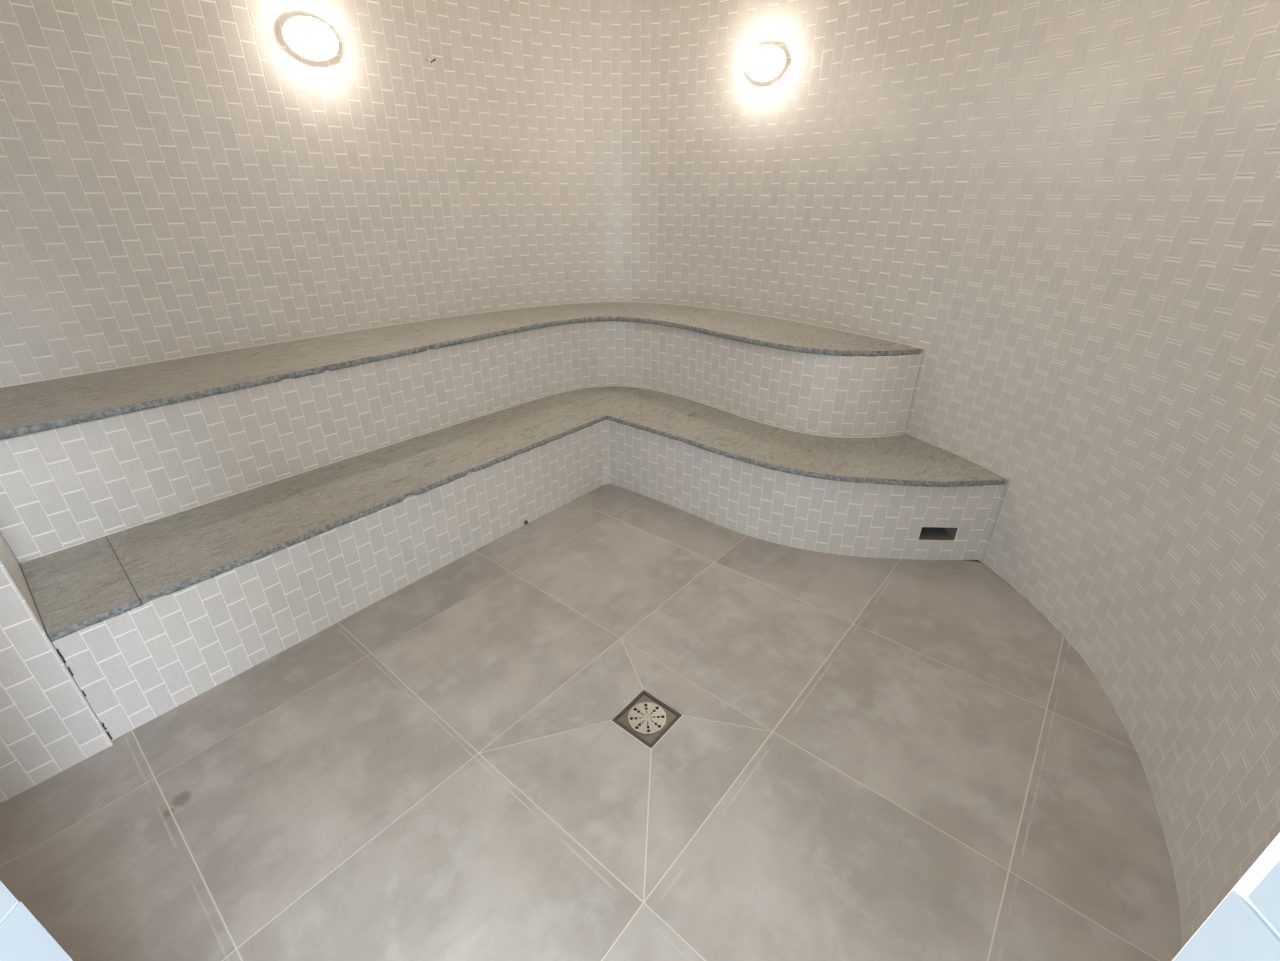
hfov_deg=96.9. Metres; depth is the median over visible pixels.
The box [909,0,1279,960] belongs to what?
wall
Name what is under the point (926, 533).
vent
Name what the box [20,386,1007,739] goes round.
bench
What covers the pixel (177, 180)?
wall
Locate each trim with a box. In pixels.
[0,881,72,960]
[1173,860,1279,960]
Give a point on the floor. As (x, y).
(865, 758)
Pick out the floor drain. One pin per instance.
(647, 718)
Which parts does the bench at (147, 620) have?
seat, seat, seat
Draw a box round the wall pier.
[0,531,112,803]
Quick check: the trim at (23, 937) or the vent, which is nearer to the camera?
the trim at (23, 937)
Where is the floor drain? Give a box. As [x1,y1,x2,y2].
[612,690,681,747]
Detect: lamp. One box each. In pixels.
[283,16,338,60]
[745,44,785,81]
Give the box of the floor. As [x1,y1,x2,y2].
[0,483,1181,960]
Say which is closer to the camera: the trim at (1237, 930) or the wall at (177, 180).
the trim at (1237, 930)
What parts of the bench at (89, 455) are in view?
seat, seat, seat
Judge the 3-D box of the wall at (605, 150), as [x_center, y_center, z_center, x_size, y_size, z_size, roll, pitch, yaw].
[0.290,-1.302,2.952,2.461,2.450,0.782,9,28,17]
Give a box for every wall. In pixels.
[0,0,474,386]
[436,0,1009,434]
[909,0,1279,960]
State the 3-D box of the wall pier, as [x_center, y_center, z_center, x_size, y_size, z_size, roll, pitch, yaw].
[-2.127,-0.366,1.087,1.041,2.450,0.754,21,33,35]
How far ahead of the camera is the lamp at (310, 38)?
2.24 m
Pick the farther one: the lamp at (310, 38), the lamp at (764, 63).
the lamp at (764, 63)
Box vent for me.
[918,526,958,540]
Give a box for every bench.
[0,302,923,562]
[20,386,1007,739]
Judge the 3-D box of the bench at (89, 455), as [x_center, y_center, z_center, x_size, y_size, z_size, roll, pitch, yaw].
[-0.702,-0.304,2.800,3.571,0.798,1.577,-9,28,-17]

